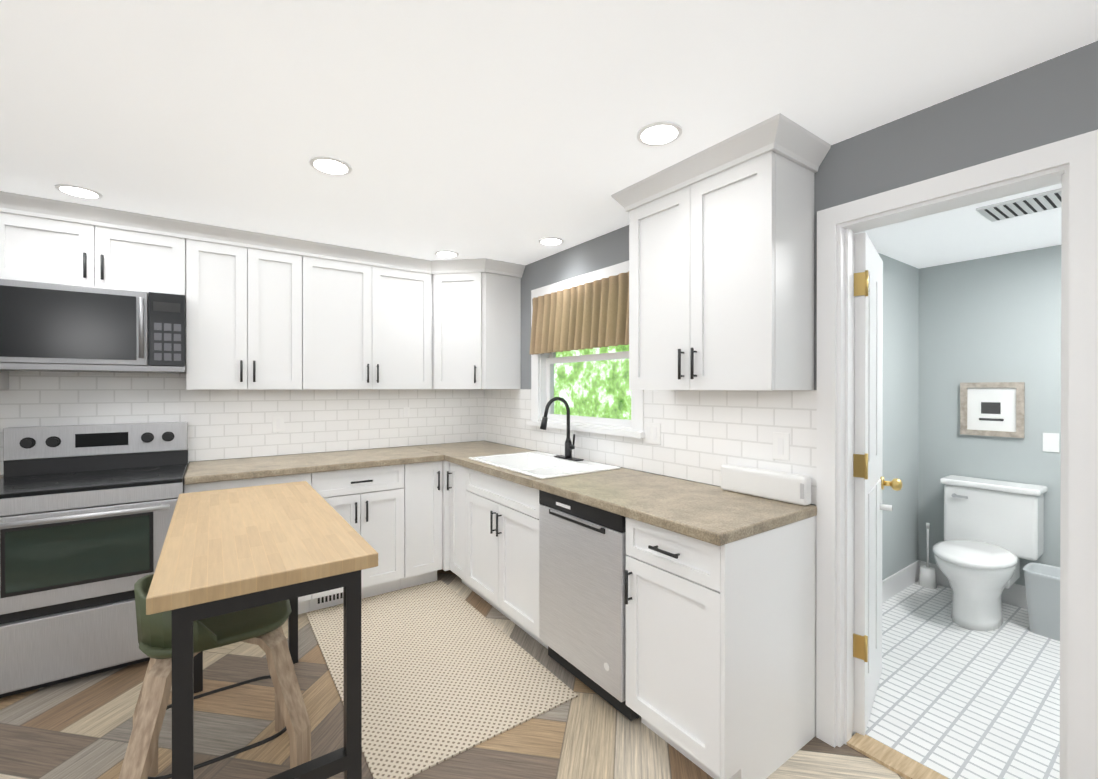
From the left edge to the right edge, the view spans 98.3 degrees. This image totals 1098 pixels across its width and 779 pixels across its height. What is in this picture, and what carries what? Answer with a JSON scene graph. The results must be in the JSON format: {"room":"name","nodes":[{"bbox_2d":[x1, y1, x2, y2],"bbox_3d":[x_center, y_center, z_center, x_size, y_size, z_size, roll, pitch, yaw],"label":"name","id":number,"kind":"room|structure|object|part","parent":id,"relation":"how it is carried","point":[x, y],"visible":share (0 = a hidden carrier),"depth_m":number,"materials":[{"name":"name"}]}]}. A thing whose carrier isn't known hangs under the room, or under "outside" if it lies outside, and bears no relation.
{"room":"kitchen","nodes":[
{"label":"kitchen","id":0,"kind":"room"},
{"bbox_2d":[191,441,473,461],"bbox_3d":[-2.401,0.239,2.977,4.640,2.380,0.120,0,0,-35],"label":"wall","id":1,"kind":"structure","parent":0,"point":[320,452],"depth_m":3.43,"materials":[{"name":"white tile"}]},
{"bbox_2d":[0,370,8,389],"bbox_3d":[-3.102,-0.431,2.182,0.758,0.865,0.358,0,0,-35],"label":"upper cabinet","id":2,"kind":"object","parent":1,"relation":"attached to","point":[4,379],"visible":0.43,"depth_m":2.49,"materials":[{"name":"white paint"}]},
{"bbox_2d":[0,212,185,297],"bbox_3d":[-2.480,-0.700,2.621,0.762,0.330,0.358,0,0,-35],"label":"upper cabinet","id":3,"kind":"object","parent":1,"relation":"attached to","point":[38,249],"visible":0.85,"depth_m":2.49,"materials":[{"name":"white paint"}]},
{"bbox_2d":[0,279,185,372],"bbox_3d":[-2.455,-0.315,2.587,0.762,0.430,0.442,0,0,-35],"label":"microwave","id":4,"kind":"object","parent":3,"relation":"attached to","point":[51,327],"visible":0.98,"depth_m":2.44,"materials":[{"name":"silver metal"}]},
{"bbox_2d":[0,371,483,474],"bbox_3d":[-2.082,0.219,3.123,3.709,0.700,0.007,0,0,-35],"label":"backsplash","id":5,"kind":"structure","parent":1,"relation":"attached to","point":[228,423],"depth_m":3.17,"materials":[{"name":"white tile"}]},
{"bbox_2d":[186,239,301,388],"bbox_3d":[-1.924,-0.433,3.016,0.597,0.865,0.358,0,0,-35],"label":"upper cabinet","id":6,"kind":"object","parent":1,"relation":"attached to","point":[243,317],"visible":1,"depth_m":2.88,"materials":[{"name":"white paint"}]},
{"bbox_2d":[0,191,525,277],"bbox_3d":[-1.847,-0.908,2.872,3.606,0.085,0.679,0,0,-35],"label":"crown molding","id":7,"kind":"structure","parent":1,"relation":"attached to","point":[26,205],"depth_m":2.81,"materials":[{"name":"white paint"}]},
{"bbox_2d":[272,415,283,431],"bbox_3d":[-1.864,0.236,3.268,0.072,0.115,0.007,0,0,-35],"label":"electrical outlet","id":8,"kind":"object","parent":1,"relation":"attached to","point":[277,423],"visible":1,"depth_m":3.27,"materials":[{"name":"white plastic"}]},
{"bbox_2d":[302,256,431,388],"bbox_3d":[-1.323,-0.435,3.441,0.872,0.865,0.358,0,0,-35],"label":"upper cabinet","id":9,"kind":"object","parent":1,"relation":"attached to","point":[366,326],"visible":0.94,"depth_m":3.30,"materials":[{"name":"white paint"}]},
{"bbox_2d":[442,460,449,570],"bbox_3d":[-0.648,0.878,3.748,0.643,0.768,0.643,0,0,-35],"label":"cabinet filler","id":10,"kind":"object","parent":1,"relation":"attached to","point":[445,525],"visible":0.14,"depth_m":3.31,"materials":[{"name":"white paint"}]},
{"bbox_2d":[432,272,520,388],"bbox_3d":[-0.644,-0.436,3.769,0.607,0.865,0.607,0,0,-35],"label":"upper cabinet","id":11,"kind":"object","parent":1,"relation":"attached to","point":[476,330],"visible":0.98,"depth_m":3.56,"materials":[{"name":"white paint"}]},
{"bbox_2d":[0,569,893,778],"bbox_3d":[-0.633,1.407,0.482,4.400,0.060,6.000,0,0,-35],"label":"floor","id":12,"kind":"structure","parent":0,"point":[80,728],"depth_m":1.89,"materials":[{"name":"brown wood"}]},
{"bbox_2d":[0,421,187,697],"bbox_3d":[-2.357,0.786,2.451,0.762,1.170,0.732,0,0,-35],"label":"range","id":13,"kind":"object","parent":12,"relation":"on","point":[86,513],"visible":0.92,"depth_m":2.25,"materials":[{"name":"silver metal"}]},
{"bbox_2d":[118,574,310,778],"bbox_3d":[-1.114,0.991,1.611,0.496,0.765,0.496,0,0,-35],"label":"bar stool","id":14,"kind":"object","parent":12,"relation":"on","point":[261,626],"visible":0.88,"depth_m":1.50,"materials":[{"name":"brown wood"}]},
{"bbox_2d":[184,473,310,613],"bbox_3d":[-1.838,0.933,2.906,0.606,0.873,0.644,0,0,-35],"label":"base cabinet","id":15,"kind":"object","parent":12,"relation":"on","point":[303,604],"visible":0.1,"depth_m":2.69,"materials":[{"name":"white paint"}]},
{"bbox_2d":[184,445,443,484],"bbox_3d":[-1.503,0.475,3.134,1.414,0.040,0.641,0,0,-35],"label":"countertop","id":16,"kind":"structure","parent":15,"relation":"on","point":[197,472],"depth_m":2.96,"materials":[{"name":"laminate"}]},
{"bbox_2d":[146,481,377,778],"bbox_3d":[-1.085,0.923,1.765,0.517,0.900,1.312,0,0,-35],"label":"island table","id":17,"kind":"object","parent":12,"relation":"on","point":[224,551],"visible":0.92,"depth_m":1.35,"materials":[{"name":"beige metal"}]},
{"bbox_2d":[309,464,403,611],"bbox_3d":[-1.360,0.932,3.244,0.561,0.873,0.644,0,0,-35],"label":"base cabinet","id":18,"kind":"object","parent":12,"relation":"on","point":[367,504],"visible":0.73,"depth_m":3.07,"materials":[{"name":"white paint"}]},
{"bbox_2d":[400,461,441,588],"bbox_3d":[-1.022,0.931,3.484,0.264,0.873,0.644,0,0,-35],"label":"base cabinet","id":19,"kind":"object","parent":12,"relation":"on","point":[422,523],"visible":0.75,"depth_m":3.26,"materials":[{"name":"white paint"}]},
{"bbox_2d":[306,580,577,778],"bbox_3d":[-0.675,1.366,2.505,0.868,0.008,1.560,0,0,-35],"label":"rug","id":20,"kind":"object","parent":12,"relation":"on","point":[447,672],"visible":0.92,"depth_m":2.24,"materials":[{"name":"beige fabric"}]},
{"bbox_2d":[447,462,478,594],"bbox_3d":[-0.384,0.931,3.374,0.644,0.873,0.265,0,0,-35],"label":"base cabinet","id":21,"kind":"object","parent":12,"relation":"on","point":[457,487],"visible":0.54,"depth_m":3.23,"materials":[{"name":"white paint"}]},
{"bbox_2d":[432,441,511,452],"bbox_3d":[-0.657,0.473,3.733,0.480,0.040,0.641,0,0,-35],"label":"countertop","id":22,"kind":"structure","parent":21,"relation":"on","point":[452,447],"depth_m":3.77,"materials":[{"name":"laminate"}]},
{"bbox_2d":[466,468,547,648],"bbox_3d":[-0.058,0.933,2.914,0.644,0.873,0.859,0,0,-35],"label":"base cabinet","id":23,"kind":"object","parent":12,"relation":"on","point":[502,546],"visible":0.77,"depth_m":2.70,"materials":[{"name":"white paint"}]},
{"bbox_2d":[428,443,816,545],"bbox_3d":[-0.019,0.476,2.844,0.644,0.040,2.831,0,0,-35],"label":"countertop","id":24,"kind":"structure","parent":23,"relation":"on","point":[715,515],"depth_m":1.96,"materials":[{"name":"laminate"}]},
{"bbox_2d":[469,451,619,478],"bbox_3d":[-0.058,0.533,2.909,0.545,0.180,0.850,0,0,-35],"label":"sink","id":25,"kind":"object","parent":24,"relation":"in","point":[540,465],"visible":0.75,"depth_m":3.00,"materials":[{"name":"white ceramic"}]},
{"bbox_2d":[540,397,583,460],"bbox_3d":[0.047,0.245,2.982,0.247,0.395,0.240,0,0,-35],"label":"faucet","id":26,"kind":"object","parent":24,"relation":"on","point":[569,446],"visible":1,"depth_m":3.01,"materials":[{"name":"black metal"}]},
{"bbox_2d":[721,464,810,505],"bbox_3d":[0.910,0.400,2.022,0.057,0.115,0.385,0,0,-35],"label":"speaker","id":27,"kind":"object","parent":24,"relation":"on","point":[792,488],"visible":0.96,"depth_m":1.98},
{"bbox_2d":[539,490,639,720],"bbox_3d":[0.361,0.936,2.313,0.620,0.871,0.590,0,0,-35],"label":"dishwasher","id":28,"kind":"object","parent":12,"relation":"on","point":[582,604],"visible":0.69,"depth_m":2.09,"materials":[{"name":"silver metal"}]},
{"bbox_2d":[625,516,815,778],"bbox_3d":[0.671,0.936,1.884,0.644,0.873,0.453,0,0,-35],"label":"base cabinet","id":29,"kind":"object","parent":12,"relation":"on","point":[720,662],"visible":0.94,"depth_m":1.69,"materials":[{"name":"white paint"}]},
{"bbox_2d":[0,0,1097,264],"bbox_3d":[-0.633,-0.983,0.475,4.640,0.080,6.240,0,0,-35],"label":"ceiling","id":30,"kind":"structure","parent":0,"point":[504,130],"depth_m":1.52,"materials":[{"name":"white paint"}]},
{"bbox_2d":[55,184,102,198],"bbox_3d":[-2.248,-0.945,2.272,0.164,0.006,0.164,0,0,-35],"label":"recessed light","id":31,"kind":"object","parent":30,"relation":"in","point":[79,191],"visible":0.96,"depth_m":2.26,"materials":[{"name":"white plastic"}]},
{"bbox_2d":[309,156,351,175],"bbox_3d":[-0.923,-0.944,2.010,0.164,0.006,0.164,0,0,-35],"label":"recessed light","id":32,"kind":"object","parent":30,"relation":"in","point":[330,166],"visible":1,"depth_m":2.00,"materials":[{"name":"white plastic"}]},
{"bbox_2d":[435,250,458,257],"bbox_3d":[-0.717,-0.948,3.328,0.164,0.006,0.164,0,0,-35],"label":"recessed light","id":33,"kind":"object","parent":30,"relation":"in","point":[447,254],"visible":0.9,"depth_m":3.32,"materials":[{"name":"white plastic"}]},
{"bbox_2d":[538,237,563,245],"bbox_3d":[0.014,-0.948,3.041,0.164,0.006,0.164,0,0,-35],"label":"recessed light","id":34,"kind":"object","parent":30,"relation":"in","point":[550,241],"visible":0.92,"depth_m":3.03,"materials":[{"name":"white plastic"}]},
{"bbox_2d":[637,121,681,145],"bbox_3d":[0.408,-0.944,1.756,0.164,0.006,0.164,0,0,-35],"label":"recessed light","id":35,"kind":"object","parent":30,"relation":"in","point":[661,133],"visible":1,"depth_m":1.74,"materials":[{"name":"white plastic"}]},
{"bbox_2d":[487,41,1097,504],"bbox_3d":[1.211,0.243,1.785,0.120,2.380,6.000,0,0,-35],"label":"wall","id":36,"kind":"structure","parent":0,"point":[1055,99],"depth_m":1.57,"materials":[{"name":"grey paint"}]},
{"bbox_2d":[527,261,644,437],"bbox_3d":[0.236,-0.237,3.118,0.170,1.005,1.157,0,0,-35],"label":"window","id":37,"kind":"structure","parent":36,"relation":"in","point":[538,389],"depth_m":3.14,"materials":[{"name":"white wood"}]},
{"bbox_2d":[530,271,628,354],"bbox_3d":[0.160,-0.460,3.063,0.070,0.412,1.071,0,0,-35],"label":"valance curtain","id":38,"kind":"object","parent":37,"relation":"hanging from","point":[593,314],"visible":0.92,"depth_m":2.96,"materials":[{"name":"beige fabric"}]},
{"bbox_3d":[0.271,-0.209,3.142,0.055,0.861,0.927,0,0,-35],"label":"window sash","id":39,"kind":"part","parent":37,"relation":"part of","materials":[{"name":"clear glass"}]},
{"bbox_2d":[484,389,816,504],"bbox_3d":[0.247,0.227,3.035,0.007,0.455,2.826,0,0,-35],"label":"backsplash","id":40,"kind":"structure","parent":36,"relation":"attached to","point":[706,435],"depth_m":2.35,"materials":[{"name":"white tile"}]},
{"bbox_2d":[644,422,660,444],"bbox_3d":[0.560,0.238,2.580,0.007,0.115,0.115,0,0,-35],"label":"double light switch","id":41,"kind":"object","parent":36,"relation":"attached to","point":[652,431],"visible":1,"depth_m":2.58,"materials":[{"name":"white plastic"}]},
{"bbox_2d":[611,113,830,212],"bbox_3d":[0.697,-0.906,2.078,0.371,0.085,0.848,0,0,-35],"label":"crown molding","id":42,"kind":"structure","parent":36,"relation":"attached to","point":[785,136],"depth_m":1.83,"materials":[{"name":"white paint"}]},
{"bbox_2d":[629,151,813,389],"bbox_3d":[0.708,-0.431,2.087,0.344,0.865,0.722,0,0,-35],"label":"upper cabinet","id":43,"kind":"object","parent":36,"relation":"attached to","point":[721,280],"visible":1,"depth_m":1.88,"materials":[{"name":"white paint"}]},
{"bbox_2d":[773,432,789,460],"bbox_3d":[0.975,0.238,1.994,0.007,0.115,0.072,0,0,-35],"label":"outlet","id":44,"kind":"object","parent":36,"relation":"attached to","point":[781,446],"visible":1,"depth_m":1.99,"materials":[{"name":"white plastic"}]},
{"bbox_2d":[853,232,902,735],"bbox_3d":[1.403,0.371,2.093,0.573,1.977,0.211,0,0,-35],"label":"bathroom door","id":45,"kind":"structure","parent":36,"relation":"in","point":[870,482],"depth_m":1.92,"materials":[{"name":"white paint"}]},
{"bbox_2d":[816,130,1097,778],"bbox_3d":[1.334,0.337,1.614,0.158,2.073,0.743,0,0,-35],"label":"door frame","id":46,"kind":"structure","parent":36,"relation":"attached to","point":[1078,154],"depth_m":1.43,"materials":[{"name":"white wood"}]},
{"bbox_2d":[840,733,948,778],"bbox_3d":[1.341,1.397,1.622,0.140,0.072,0.607,0,0,-35],"label":"threshold","id":47,"kind":"object","parent":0,"point":[885,759],"visible":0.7,"depth_m":1.75,"materials":[{"name":"brown wood"}]},
{"bbox_2d":[878,253,918,579],"bbox_3d":[1.786,0.280,2.877,2.080,2.300,0.120,0,0,-35],"label":"wall","id":48,"kind":"structure","parent":0,"point":[900,389],"depth_m":3.23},
{"bbox_2d":[882,560,921,602],"bbox_3d":[1.826,1.302,2.828,2.075,0.135,0.012,0,0,-35],"label":"baseboard","id":49,"kind":"structure","parent":48,"relation":"attached to","point":[894,584],"depth_m":3.21,"materials":[{"name":"white wood"}]},
{"bbox_2d":[854,580,1059,778],"bbox_3d":[2.283,1.402,2.179,2.080,0.060,1.600,0,0,-35],"label":"floor","id":50,"kind":"structure","parent":0,"point":[953,700],"depth_m":2.14,"materials":[{"name":"tile"}]},
{"bbox_2d":[919,522,936,588],"bbox_3d":[2.637,1.148,3.305,0.100,0.440,0.100,0,0,-35],"label":"toilet brush","id":51,"kind":"object","parent":50,"relation":"on","point":[927,576],"visible":0.98,"depth_m":3.29,"materials":[{"name":"white plastic"}]},
{"bbox_2d":[933,475,1047,630],"bbox_3d":[2.595,0.979,2.864,0.749,0.782,0.470,0,0,-35],"label":"toilet","id":52,"kind":"object","parent":50,"relation":"on","point":[993,532],"visible":1,"depth_m":2.83,"materials":[{"name":"white ceramic"}]},
{"bbox_2d":[1023,562,1059,640],"bbox_3d":[2.837,1.195,2.659,0.236,0.350,0.246,0,0,-35],"label":"trash bin","id":53,"kind":"object","parent":50,"relation":"on","point":[1042,583],"visible":0.6,"depth_m":2.63,"materials":[{"name":"grey plastic"}]},
{"bbox_2d":[855,184,1061,268],"bbox_3d":[2.332,-0.908,2.207,2.200,0.080,1.840,0,0,-35],"label":"ceiling","id":54,"kind":"structure","parent":0,"point":[960,234],"depth_m":2.68,"materials":[{"name":"white paint"}]},
{"bbox_2d":[976,188,1061,221],"bbox_3d":[2.248,-0.861,2.221,0.280,0.014,0.320,0,0,-35],"label":"ceiling vent","id":55,"kind":"object","parent":54,"relation":"in","point":[1031,204],"visible":0.79,"depth_m":2.22,"materials":[{"name":"white metal"}]},
{"bbox_2d":[918,245,1060,585],"bbox_3d":[3.180,0.280,2.811,0.120,2.300,1.840,0,0,-35],"label":"wall","id":56,"kind":"structure","parent":0,"point":[997,318],"depth_m":3.11,"materials":[{"name":"grey paint"}]},
{"bbox_2d":[922,561,1027,608],"bbox_3d":[3.138,1.302,2.759,0.012,0.135,1.560,0,0,-35],"label":"baseboard","id":57,"kind":"structure","parent":56,"relation":"attached to","point":[1015,595],"depth_m":3.03,"materials":[{"name":"white wood"}]},
{"bbox_2d":[960,382,1024,437],"bbox_3d":[2.887,0.129,3.099,0.020,0.350,0.310,0,0,-35],"label":"picture frame","id":58,"kind":"object","parent":56,"relation":"attached to","point":[997,409],"visible":0.96,"depth_m":3.09,"materials":[{"name":"brown wood"}]},
{"bbox_2d":[1043,433,1058,452],"bbox_3d":[3.051,0.322,2.885,0.006,0.115,0.070,0,0,-35],"label":"light switch","id":59,"kind":"object","parent":56,"relation":"attached to","point":[1050,442],"visible":1,"depth_m":2.88,"materials":[{"name":"white plastic"}]},
{"label":"outside","id":60,"kind":"structure","parent":0,"visible":0},
{"bbox_2d":[554,344,630,419],"bbox_3d":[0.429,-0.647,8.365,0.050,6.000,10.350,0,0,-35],"label":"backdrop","id":61,"kind":"structure","parent":60,"point":[607,368],"depth_m":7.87,"materials":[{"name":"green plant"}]}
]}

